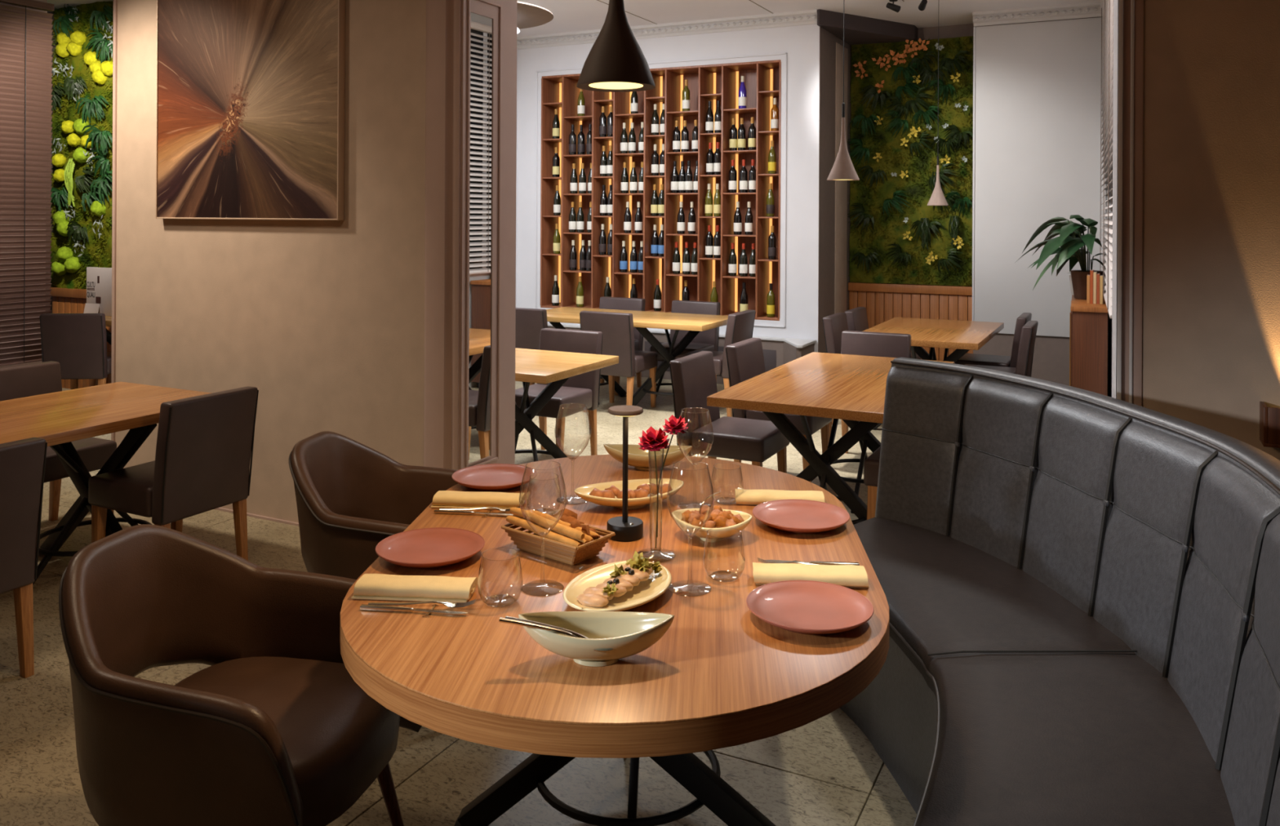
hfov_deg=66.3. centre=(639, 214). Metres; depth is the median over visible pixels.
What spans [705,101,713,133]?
wine bottle
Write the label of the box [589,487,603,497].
piece
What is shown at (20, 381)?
dining chair
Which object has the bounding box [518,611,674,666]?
bowl
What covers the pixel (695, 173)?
wine bottle
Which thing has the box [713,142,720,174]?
wine bottle
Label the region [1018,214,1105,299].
potted plant
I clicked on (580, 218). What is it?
wine bottle
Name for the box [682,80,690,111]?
wine bottle
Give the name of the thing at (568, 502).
wine glass
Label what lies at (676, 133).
wine bottle
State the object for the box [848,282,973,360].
wainscot
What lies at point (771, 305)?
wine bottle
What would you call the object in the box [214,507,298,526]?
baseboard
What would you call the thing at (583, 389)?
dining chair
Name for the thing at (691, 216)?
wine bottle
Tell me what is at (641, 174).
wine bottle
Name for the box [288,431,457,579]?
armchair
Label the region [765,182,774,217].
wine bottle
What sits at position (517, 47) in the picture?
wall
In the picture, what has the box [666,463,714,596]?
wine glass
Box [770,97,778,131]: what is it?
wine bottle
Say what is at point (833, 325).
dining chair
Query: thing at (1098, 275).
book
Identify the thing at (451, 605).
fork
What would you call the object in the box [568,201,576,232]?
wine bottle
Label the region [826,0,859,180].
pendant lamp
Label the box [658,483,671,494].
piece
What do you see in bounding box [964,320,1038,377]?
dining chair
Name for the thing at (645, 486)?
piece
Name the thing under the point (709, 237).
wine bottle
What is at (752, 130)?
wine bottle
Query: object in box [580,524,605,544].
flatbread
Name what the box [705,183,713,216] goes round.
wine bottle
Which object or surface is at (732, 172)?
wine bottle
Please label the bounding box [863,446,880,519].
dining chair
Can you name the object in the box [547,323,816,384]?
trim
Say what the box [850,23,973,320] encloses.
wall
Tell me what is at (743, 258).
wine bottle
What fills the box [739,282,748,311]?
wine bottle
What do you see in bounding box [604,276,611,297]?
wine bottle
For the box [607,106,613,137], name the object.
wine bottle
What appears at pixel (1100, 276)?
book
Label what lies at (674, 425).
blossom
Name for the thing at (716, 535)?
bowl
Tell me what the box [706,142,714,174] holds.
wine bottle
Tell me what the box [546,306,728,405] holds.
dining table
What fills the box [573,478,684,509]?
oval dish
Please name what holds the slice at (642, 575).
on the oval dish at (656, 584)
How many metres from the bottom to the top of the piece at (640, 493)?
0.035 m
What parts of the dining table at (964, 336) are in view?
brace rod, leg, leg, brace rod, brace rod, brace rod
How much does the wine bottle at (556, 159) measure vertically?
0.321 m
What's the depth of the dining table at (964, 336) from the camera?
7.42 m
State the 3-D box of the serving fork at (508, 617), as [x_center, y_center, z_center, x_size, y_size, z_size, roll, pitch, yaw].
[-0.161,0.801,1.880,0.198,0.056,0.014,0,0,5]
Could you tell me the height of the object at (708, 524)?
0.025 m
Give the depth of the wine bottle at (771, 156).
9.30 m
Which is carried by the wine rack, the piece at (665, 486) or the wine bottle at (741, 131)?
the wine bottle at (741, 131)
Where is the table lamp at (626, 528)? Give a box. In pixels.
[606,404,643,542]
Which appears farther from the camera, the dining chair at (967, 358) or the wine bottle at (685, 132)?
the wine bottle at (685, 132)
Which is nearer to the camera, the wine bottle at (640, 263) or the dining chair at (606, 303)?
the dining chair at (606, 303)
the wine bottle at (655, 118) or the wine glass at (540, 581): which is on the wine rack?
the wine bottle at (655, 118)
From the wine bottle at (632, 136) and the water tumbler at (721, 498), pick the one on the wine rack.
the wine bottle at (632, 136)
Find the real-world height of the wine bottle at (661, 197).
0.321 m
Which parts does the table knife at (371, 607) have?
handle, blade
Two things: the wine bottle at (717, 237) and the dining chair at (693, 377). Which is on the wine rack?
the wine bottle at (717, 237)
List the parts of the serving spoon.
handle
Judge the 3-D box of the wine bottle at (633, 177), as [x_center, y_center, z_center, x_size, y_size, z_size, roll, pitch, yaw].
[-0.066,-0.377,9.979,0.080,0.321,0.078,0,0,27]
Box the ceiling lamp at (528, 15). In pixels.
[516,1,553,34]
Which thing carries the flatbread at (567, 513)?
in the bread basket
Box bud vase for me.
[637,448,675,562]
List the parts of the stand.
door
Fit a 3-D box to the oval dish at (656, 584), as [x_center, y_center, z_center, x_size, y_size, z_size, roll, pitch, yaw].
[-0.049,0.854,2.233,0.227,0.029,0.331,0,0,28]
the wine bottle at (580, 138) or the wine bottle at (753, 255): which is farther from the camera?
the wine bottle at (580, 138)
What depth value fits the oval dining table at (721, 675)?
2.02 m
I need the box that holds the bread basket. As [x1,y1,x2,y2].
[501,523,615,564]
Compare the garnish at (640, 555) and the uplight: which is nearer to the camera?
the garnish at (640, 555)
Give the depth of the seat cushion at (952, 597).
2.81 m
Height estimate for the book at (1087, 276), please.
0.200 m
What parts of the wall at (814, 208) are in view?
panel moulding, panel moulding, panel moulding, panel moulding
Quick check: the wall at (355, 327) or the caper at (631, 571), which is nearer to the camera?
the caper at (631, 571)
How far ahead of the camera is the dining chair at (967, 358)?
7.79 m
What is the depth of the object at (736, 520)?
2.62 m
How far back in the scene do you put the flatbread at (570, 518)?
2.55 m
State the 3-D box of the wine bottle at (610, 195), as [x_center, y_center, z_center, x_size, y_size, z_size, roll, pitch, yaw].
[-0.300,-0.148,10.102,0.080,0.321,0.078,0,0,27]
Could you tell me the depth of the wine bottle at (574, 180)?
10.28 m
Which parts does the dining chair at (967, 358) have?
seat, backrest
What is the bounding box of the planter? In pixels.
[1066,272,1073,295]
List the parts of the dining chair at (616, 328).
backrest, leg, leg, seat, leg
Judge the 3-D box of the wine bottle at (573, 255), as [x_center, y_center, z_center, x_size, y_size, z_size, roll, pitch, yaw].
[-0.702,0.425,10.306,0.080,0.321,0.078,0,0,27]
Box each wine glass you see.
[519,461,566,596]
[554,403,591,504]
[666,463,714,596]
[676,408,713,509]
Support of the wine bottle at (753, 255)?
on the wine rack
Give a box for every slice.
[576,593,608,607]
[582,586,613,599]
[595,582,626,597]
[603,577,633,591]
[609,573,639,586]
[622,564,653,574]
[623,568,649,581]
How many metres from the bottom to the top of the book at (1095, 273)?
0.224 m
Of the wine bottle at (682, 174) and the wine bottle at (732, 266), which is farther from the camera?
the wine bottle at (682, 174)
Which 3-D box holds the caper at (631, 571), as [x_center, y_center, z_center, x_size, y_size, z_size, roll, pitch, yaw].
[-0.020,0.823,2.256,0.015,0.013,0.015,0,0,27]
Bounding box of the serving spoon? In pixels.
[498,617,613,652]
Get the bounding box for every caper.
[606,580,613,584]
[613,577,619,583]
[624,567,631,571]
[628,568,634,574]
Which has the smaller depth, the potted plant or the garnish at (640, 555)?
the garnish at (640, 555)
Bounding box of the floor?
[0,376,916,825]
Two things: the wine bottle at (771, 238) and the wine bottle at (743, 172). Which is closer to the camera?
the wine bottle at (771, 238)
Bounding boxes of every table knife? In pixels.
[360,604,468,614]
[434,509,513,515]
[765,560,859,565]
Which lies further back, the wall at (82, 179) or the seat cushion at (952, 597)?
the wall at (82, 179)
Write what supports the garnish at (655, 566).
on the oval dish at (656, 584)
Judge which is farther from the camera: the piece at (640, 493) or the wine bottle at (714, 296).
the wine bottle at (714, 296)
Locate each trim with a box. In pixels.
[516,9,817,49]
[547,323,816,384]
[972,1,1101,26]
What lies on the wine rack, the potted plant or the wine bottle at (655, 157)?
the wine bottle at (655, 157)
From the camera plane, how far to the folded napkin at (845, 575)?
2.30 m
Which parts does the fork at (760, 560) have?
handle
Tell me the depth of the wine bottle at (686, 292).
9.71 m
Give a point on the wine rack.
(722, 82)
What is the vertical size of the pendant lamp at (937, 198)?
1.795 m
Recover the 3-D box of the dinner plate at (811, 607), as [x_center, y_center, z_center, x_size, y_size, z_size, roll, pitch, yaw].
[0.366,0.856,2.122,0.272,0.030,0.272,0,0,27]
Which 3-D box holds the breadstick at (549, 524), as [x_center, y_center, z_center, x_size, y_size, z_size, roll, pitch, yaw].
[-0.238,0.782,2.486,0.250,0.037,0.024,0,0,38]
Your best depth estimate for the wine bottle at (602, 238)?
10.11 m
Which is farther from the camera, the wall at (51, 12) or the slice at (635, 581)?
the wall at (51, 12)
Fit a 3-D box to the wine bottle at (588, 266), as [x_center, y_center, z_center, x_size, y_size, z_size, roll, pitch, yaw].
[-0.525,0.426,10.203,0.080,0.321,0.078,0,0,27]
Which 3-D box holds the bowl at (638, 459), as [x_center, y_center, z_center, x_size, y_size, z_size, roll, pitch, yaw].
[0.026,0.830,3.365,0.305,0.078,0.155,0,0,2]
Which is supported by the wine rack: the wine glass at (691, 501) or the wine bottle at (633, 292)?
the wine bottle at (633, 292)
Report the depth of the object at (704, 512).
2.65 m
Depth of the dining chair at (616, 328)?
7.90 m
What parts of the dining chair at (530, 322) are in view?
backrest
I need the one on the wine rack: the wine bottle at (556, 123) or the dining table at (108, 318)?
the wine bottle at (556, 123)
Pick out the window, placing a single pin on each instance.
(1110, 202)
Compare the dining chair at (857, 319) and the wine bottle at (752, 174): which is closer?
the dining chair at (857, 319)
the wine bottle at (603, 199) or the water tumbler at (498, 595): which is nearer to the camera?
the water tumbler at (498, 595)
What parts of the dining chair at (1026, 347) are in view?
seat, backrest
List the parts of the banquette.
panel, panel, seam cord, seam cord, panel, panel, seam cord, seam cord, panel, panel, frame, seam cord, seam cord, panel, panel, seam cord, seam cord, panel, seam cord, panel, panel, seam cord, panel, seam cord, panel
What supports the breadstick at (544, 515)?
in the bread basket
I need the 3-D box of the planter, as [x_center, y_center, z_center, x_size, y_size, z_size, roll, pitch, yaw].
[3.485,0.536,7.755,0.207,0.202,0.195,0,0,27]
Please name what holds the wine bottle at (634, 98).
on the wine rack
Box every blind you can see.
[0,0,53,366]
[1100,0,1113,318]
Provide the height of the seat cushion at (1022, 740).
0.090 m
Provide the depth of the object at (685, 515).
2.65 m
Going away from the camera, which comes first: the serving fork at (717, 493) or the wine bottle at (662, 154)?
the serving fork at (717, 493)
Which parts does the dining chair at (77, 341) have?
leg, leg, seat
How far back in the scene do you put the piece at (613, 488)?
2.93 m
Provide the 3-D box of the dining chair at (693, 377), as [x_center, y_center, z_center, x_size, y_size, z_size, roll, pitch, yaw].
[0.498,1.208,5.388,0.541,0.830,0.459,0,0,27]
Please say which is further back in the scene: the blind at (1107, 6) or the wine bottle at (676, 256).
the wine bottle at (676, 256)
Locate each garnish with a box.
[601,582,618,596]
[608,564,627,578]
[625,550,649,565]
[629,555,652,572]
[651,561,662,573]
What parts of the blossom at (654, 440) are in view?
stem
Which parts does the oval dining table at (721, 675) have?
leg, brace rod, leg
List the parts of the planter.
pot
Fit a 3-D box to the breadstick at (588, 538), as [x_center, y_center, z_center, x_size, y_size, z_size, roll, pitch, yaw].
[-0.217,0.802,2.514,0.250,0.039,0.024,0,0,38]
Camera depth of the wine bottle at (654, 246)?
9.86 m
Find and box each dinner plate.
[375,527,484,568]
[451,463,537,491]
[746,580,874,635]
[752,499,849,533]
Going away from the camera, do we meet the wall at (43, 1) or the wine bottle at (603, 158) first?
the wall at (43, 1)
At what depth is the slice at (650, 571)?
2.29 m
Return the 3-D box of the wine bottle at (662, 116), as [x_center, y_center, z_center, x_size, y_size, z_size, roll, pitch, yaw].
[0.240,-0.955,9.855,0.080,0.321,0.078,0,0,27]
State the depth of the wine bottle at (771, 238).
9.28 m
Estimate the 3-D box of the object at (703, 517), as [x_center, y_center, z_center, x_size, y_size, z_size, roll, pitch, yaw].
[0.176,0.815,2.617,0.034,0.030,0.028,0,0,27]
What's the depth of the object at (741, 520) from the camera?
2.63 m
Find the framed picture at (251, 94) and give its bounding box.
[155,0,345,220]
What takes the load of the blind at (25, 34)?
hanging from the ceiling
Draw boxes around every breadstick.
[506,515,581,546]
[509,507,584,539]
[512,515,587,545]
[528,510,599,539]
[538,515,594,542]
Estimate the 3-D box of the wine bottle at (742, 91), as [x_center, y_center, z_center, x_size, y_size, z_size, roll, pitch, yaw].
[0.989,-1.176,9.450,0.080,0.321,0.078,0,0,27]
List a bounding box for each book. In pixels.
[1086,274,1089,303]
[1089,269,1093,303]
[1093,271,1097,303]
[1096,273,1100,303]
[1099,275,1102,304]
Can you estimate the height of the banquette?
1.062 m
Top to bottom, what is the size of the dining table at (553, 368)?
0.760 m
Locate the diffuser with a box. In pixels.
[588,81,643,89]
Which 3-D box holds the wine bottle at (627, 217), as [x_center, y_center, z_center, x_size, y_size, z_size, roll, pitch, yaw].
[-0.125,0.028,10.011,0.080,0.321,0.078,0,0,27]
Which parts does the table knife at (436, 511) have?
handle, blade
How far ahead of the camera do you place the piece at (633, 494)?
2.93 m
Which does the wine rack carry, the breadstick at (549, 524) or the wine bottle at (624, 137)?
the wine bottle at (624, 137)
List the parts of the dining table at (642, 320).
leg, leg, leg, brace rod, brace rod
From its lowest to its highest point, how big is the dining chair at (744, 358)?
0.830 m
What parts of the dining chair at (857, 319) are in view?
backrest, seat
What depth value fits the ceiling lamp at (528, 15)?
6.11 m
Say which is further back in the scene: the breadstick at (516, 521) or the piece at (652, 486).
the piece at (652, 486)
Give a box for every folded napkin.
[351,573,477,602]
[431,490,525,509]
[734,488,825,505]
[751,562,869,587]
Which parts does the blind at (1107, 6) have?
ladder cord, head rail, ladder cord, rail, ladder cord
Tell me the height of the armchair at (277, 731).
0.836 m
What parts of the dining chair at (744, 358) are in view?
backrest, seat, leg, leg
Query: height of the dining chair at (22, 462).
0.830 m
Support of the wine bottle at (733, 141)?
on the wine rack
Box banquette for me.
[840,357,1279,825]
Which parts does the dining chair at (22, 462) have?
backrest, leg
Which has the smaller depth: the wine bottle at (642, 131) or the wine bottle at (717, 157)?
the wine bottle at (717, 157)
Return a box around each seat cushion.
[853,517,1135,687]
[915,653,1235,825]
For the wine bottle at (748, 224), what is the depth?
9.42 m
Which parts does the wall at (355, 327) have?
panel moulding, panel moulding, panel moulding, panel moulding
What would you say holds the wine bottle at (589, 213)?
on the wine rack
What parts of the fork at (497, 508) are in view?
handle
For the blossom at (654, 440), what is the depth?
2.49 m
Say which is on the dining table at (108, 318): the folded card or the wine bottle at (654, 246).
the folded card
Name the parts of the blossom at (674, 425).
stem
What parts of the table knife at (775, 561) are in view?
blade, handle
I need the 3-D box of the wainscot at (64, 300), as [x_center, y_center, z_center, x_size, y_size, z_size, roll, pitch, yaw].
[-4.250,1.149,8.498,2.680,0.940,0.090,0,0,27]
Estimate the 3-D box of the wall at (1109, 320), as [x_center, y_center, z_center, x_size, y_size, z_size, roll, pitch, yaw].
[3.161,-0.114,6.134,0.365,3.500,5.417,0,0,25]
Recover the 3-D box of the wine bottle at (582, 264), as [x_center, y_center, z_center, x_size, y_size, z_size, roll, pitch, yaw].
[-0.597,0.426,10.270,0.080,0.321,0.078,0,0,27]
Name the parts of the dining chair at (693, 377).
backrest, seat, leg, leg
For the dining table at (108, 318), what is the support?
on the floor
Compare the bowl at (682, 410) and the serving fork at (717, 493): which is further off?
the bowl at (682, 410)
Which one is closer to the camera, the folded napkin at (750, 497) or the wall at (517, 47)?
the folded napkin at (750, 497)
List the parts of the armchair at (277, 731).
seat, leg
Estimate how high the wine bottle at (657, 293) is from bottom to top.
0.321 m
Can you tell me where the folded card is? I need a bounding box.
[83,302,101,313]
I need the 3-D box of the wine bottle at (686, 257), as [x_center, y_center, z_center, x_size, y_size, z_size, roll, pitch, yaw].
[0.462,0.431,9.727,0.080,0.321,0.078,0,0,27]
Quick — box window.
[1105,168,1112,226]
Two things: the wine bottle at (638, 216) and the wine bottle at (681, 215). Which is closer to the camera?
the wine bottle at (681, 215)
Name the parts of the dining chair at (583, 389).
leg, seat, leg, backrest, leg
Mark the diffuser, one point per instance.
(608, 85)
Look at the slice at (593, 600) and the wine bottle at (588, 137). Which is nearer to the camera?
the slice at (593, 600)
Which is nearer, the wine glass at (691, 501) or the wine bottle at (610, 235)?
the wine glass at (691, 501)
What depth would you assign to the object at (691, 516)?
2.62 m
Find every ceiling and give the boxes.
[47,0,1101,36]
[817,8,917,45]
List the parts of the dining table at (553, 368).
brace rod, brace rod, leg, leg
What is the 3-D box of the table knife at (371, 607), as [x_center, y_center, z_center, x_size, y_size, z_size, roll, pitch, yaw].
[-0.492,0.862,2.134,0.243,0.008,0.014,0,0,8]
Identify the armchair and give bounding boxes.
[58,524,422,825]
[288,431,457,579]
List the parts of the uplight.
plate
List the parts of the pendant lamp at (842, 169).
lamp shade, cord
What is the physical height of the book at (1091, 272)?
0.236 m
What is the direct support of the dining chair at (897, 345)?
on the floor
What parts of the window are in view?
frame, frame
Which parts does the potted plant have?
pot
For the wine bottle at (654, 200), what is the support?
on the wine rack
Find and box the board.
[86,266,111,315]
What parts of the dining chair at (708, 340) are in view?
seat, backrest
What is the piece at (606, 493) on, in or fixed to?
in the oval dish at (584, 491)
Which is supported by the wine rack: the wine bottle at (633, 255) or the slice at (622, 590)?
the wine bottle at (633, 255)
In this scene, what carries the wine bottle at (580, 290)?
on the wine rack
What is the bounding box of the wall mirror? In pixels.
[467,10,493,466]
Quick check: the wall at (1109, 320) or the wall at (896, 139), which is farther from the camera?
the wall at (896, 139)
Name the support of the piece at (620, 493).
in the oval dish at (584, 491)
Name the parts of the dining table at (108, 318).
leg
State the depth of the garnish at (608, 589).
2.16 m
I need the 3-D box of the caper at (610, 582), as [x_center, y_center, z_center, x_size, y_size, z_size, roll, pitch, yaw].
[-0.068,0.829,2.204,0.015,0.013,0.015,0,0,27]
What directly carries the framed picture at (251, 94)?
attached to the wall at (355, 327)
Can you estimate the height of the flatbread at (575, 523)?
0.059 m
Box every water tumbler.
[477,552,523,607]
[526,472,561,515]
[702,528,745,582]
[710,462,743,504]
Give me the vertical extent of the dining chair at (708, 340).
0.830 m
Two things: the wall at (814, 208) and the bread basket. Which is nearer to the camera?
the bread basket
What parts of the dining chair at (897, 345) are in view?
leg, leg, backrest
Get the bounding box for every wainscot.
[48,287,111,389]
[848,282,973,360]
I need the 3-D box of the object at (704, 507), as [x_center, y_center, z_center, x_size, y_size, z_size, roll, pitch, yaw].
[0.182,0.812,2.679,0.041,0.036,0.037,0,0,27]
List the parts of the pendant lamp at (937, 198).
lamp shade, cord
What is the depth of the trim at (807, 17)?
9.55 m
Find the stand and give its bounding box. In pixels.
[1069,294,1108,395]
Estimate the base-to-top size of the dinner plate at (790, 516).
0.030 m
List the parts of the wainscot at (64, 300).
cap rail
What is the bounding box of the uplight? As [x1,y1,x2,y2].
[1259,401,1279,448]
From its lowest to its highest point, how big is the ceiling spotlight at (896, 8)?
0.113 m
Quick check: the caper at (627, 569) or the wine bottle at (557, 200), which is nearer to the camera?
the caper at (627, 569)
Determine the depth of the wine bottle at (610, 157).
10.06 m
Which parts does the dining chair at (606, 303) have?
leg, backrest, seat, leg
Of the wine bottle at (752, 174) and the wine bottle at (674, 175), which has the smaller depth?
the wine bottle at (752, 174)
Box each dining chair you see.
[0,360,116,520]
[0,437,47,678]
[39,313,111,389]
[88,386,258,560]
[515,307,547,385]
[515,328,603,455]
[579,311,657,417]
[599,296,645,395]
[649,300,720,381]
[669,351,789,473]
[675,309,755,417]
[725,337,831,482]
[822,312,848,424]
[829,330,911,453]
[844,306,920,359]
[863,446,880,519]
[954,312,1031,367]
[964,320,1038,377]
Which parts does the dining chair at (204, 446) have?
leg, seat, leg, leg, backrest, leg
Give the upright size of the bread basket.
0.060 m
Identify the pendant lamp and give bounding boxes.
[577,0,655,92]
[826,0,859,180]
[927,18,948,205]
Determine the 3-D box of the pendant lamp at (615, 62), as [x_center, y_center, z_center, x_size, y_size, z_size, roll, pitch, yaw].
[-0.059,-0.954,2.522,0.202,1.252,0.202,0,0,27]
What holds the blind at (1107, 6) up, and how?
attached to the wall at (1109, 320)
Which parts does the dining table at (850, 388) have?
brace rod, leg, brace rod, leg, leg, brace rod, leg, brace rod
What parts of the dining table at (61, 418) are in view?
brace rod, leg, brace rod, leg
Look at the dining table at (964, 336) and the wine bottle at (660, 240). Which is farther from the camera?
the wine bottle at (660, 240)
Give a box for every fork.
[368,599,476,608]
[440,506,521,511]
[505,616,587,638]
[699,492,720,514]
[757,557,825,564]
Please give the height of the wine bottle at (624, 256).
0.321 m
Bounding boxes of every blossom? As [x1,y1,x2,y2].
[638,426,670,548]
[656,414,688,537]
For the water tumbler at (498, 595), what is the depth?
2.19 m
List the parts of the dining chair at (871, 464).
seat, leg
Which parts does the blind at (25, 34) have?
rail, ladder cord, head rail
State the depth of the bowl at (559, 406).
2.97 m
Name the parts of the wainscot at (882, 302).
cap rail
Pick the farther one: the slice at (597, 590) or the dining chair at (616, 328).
the dining chair at (616, 328)
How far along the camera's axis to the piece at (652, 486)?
2.97 m
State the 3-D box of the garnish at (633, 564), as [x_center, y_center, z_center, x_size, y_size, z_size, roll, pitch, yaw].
[-0.005,0.821,2.293,0.065,0.039,0.058,0,0,27]
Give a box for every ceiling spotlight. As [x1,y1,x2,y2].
[886,0,900,12]
[918,0,927,10]
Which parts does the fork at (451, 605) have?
handle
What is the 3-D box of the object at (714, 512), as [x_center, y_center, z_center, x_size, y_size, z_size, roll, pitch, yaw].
[0.204,0.811,2.644,0.041,0.032,0.032,0,0,27]
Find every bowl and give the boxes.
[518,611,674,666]
[519,463,566,536]
[554,406,591,459]
[593,648,613,652]
[603,444,692,471]
[666,464,714,537]
[671,508,751,542]
[676,409,713,464]
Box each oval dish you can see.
[562,560,671,611]
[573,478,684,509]
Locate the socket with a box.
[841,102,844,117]
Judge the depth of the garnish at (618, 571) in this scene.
2.25 m
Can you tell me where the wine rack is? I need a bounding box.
[540,59,781,320]
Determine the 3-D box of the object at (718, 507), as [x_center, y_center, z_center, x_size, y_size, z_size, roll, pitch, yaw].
[0.209,0.816,2.686,0.040,0.036,0.035,0,0,4]
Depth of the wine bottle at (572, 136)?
10.26 m
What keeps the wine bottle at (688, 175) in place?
on the wine rack
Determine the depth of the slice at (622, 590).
2.18 m
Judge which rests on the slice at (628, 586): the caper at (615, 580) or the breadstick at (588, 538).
the caper at (615, 580)
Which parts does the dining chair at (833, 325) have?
backrest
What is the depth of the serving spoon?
1.87 m
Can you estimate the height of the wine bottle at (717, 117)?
0.321 m
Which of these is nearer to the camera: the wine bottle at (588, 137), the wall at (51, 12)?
the wall at (51, 12)
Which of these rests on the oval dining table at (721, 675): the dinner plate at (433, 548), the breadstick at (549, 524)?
the dinner plate at (433, 548)
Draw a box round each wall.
[0,0,47,368]
[45,0,113,288]
[45,11,56,313]
[111,0,517,523]
[515,47,518,307]
[516,24,848,352]
[835,36,851,311]
[847,35,973,286]
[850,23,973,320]
[972,16,1106,386]
[1107,312,1111,397]
[1111,0,1279,460]
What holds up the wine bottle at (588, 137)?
on the wine rack
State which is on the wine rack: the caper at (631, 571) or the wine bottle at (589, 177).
the wine bottle at (589, 177)
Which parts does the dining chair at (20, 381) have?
backrest, leg, seat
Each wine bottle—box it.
[551,275,559,306]
[552,109,559,138]
[552,146,559,177]
[552,223,560,253]
[553,185,560,215]
[568,124,576,155]
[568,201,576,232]
[568,240,577,271]
[569,163,577,193]
[576,201,584,232]
[576,275,583,306]
[577,88,585,115]
[577,124,585,155]
[578,163,586,193]
[578,240,586,271]
[585,240,591,271]
[586,124,591,154]
[586,201,591,232]
[587,163,591,193]
[599,106,606,137]
[599,223,606,255]
[600,146,607,176]
[600,185,607,216]
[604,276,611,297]
[606,145,613,176]
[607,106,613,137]
[607,184,612,216]
[607,224,612,255]
[619,240,627,272]
[620,122,627,153]
[620,162,628,193]
[623,201,631,233]
[628,122,635,153]
[629,161,637,193]
[629,240,637,272]
[630,91,638,113]
[630,278,637,297]
[634,201,642,233]
[637,240,643,272]
[638,122,644,153]
[638,161,643,193]
[650,184,657,216]
[650,224,658,256]
[651,104,659,135]
[651,144,659,175]
[653,279,662,311]
[657,184,664,216]
[657,224,664,257]
[659,103,664,134]
[659,143,664,175]
[671,160,678,193]
[672,120,680,151]
[672,241,680,274]
[676,201,684,234]
[678,160,685,193]
[680,120,688,151]
[681,280,689,300]
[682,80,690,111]
[682,241,690,274]
[684,160,693,193]
[688,201,696,234]
[690,242,697,275]
[691,120,697,151]
[693,160,697,192]
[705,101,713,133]
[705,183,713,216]
[705,225,713,257]
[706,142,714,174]
[710,281,718,302]
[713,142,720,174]
[713,183,720,216]
[713,225,720,257]
[714,100,721,133]
[728,118,737,151]
[728,160,737,192]
[728,243,737,275]
[733,201,742,235]
[737,117,746,150]
[738,75,746,108]
[739,160,747,192]
[739,243,747,276]
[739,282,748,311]
[744,201,753,235]
[747,116,755,150]
[748,159,755,192]
[749,243,755,276]
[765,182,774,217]
[766,283,775,317]
[768,140,776,173]
[768,226,776,259]
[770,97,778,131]
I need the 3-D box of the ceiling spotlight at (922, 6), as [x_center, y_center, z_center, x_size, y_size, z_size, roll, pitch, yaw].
[2.433,-1.811,8.391,0.073,0.113,0.122,0,0,0]
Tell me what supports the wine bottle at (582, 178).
on the wine rack
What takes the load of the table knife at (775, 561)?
on the oval dining table at (721, 675)
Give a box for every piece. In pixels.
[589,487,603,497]
[602,489,615,498]
[604,484,620,496]
[616,490,631,498]
[627,488,635,498]
[633,488,648,497]
[636,483,652,494]
[648,483,657,494]
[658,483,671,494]
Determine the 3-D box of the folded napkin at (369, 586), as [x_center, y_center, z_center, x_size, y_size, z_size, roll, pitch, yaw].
[-0.513,0.850,2.239,0.269,0.034,0.086,0,0,4]
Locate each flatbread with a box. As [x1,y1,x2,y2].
[551,508,577,520]
[561,515,584,524]
[569,519,588,528]
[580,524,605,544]
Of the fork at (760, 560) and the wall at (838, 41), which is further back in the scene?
the wall at (838, 41)
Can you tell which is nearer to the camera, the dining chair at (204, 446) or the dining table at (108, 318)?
the dining chair at (204, 446)
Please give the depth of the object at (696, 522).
2.60 m
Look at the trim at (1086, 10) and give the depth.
8.81 m
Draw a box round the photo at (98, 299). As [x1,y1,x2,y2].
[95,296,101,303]
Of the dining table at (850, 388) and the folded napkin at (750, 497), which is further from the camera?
the dining table at (850, 388)
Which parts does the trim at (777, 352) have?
panel, panel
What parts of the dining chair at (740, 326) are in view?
seat, leg, backrest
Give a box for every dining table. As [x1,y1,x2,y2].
[0,382,213,585]
[105,315,111,383]
[339,454,889,825]
[515,347,618,462]
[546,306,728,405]
[706,351,954,524]
[862,317,1004,430]
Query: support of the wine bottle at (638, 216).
on the wine rack
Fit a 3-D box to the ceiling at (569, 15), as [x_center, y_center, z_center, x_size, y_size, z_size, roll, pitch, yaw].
[0.017,-1.928,8.027,12.400,0.103,6.850,0,0,27]
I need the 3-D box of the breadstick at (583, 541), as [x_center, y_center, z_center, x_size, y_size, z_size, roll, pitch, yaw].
[-0.231,0.802,2.495,0.250,0.039,0.024,0,0,38]

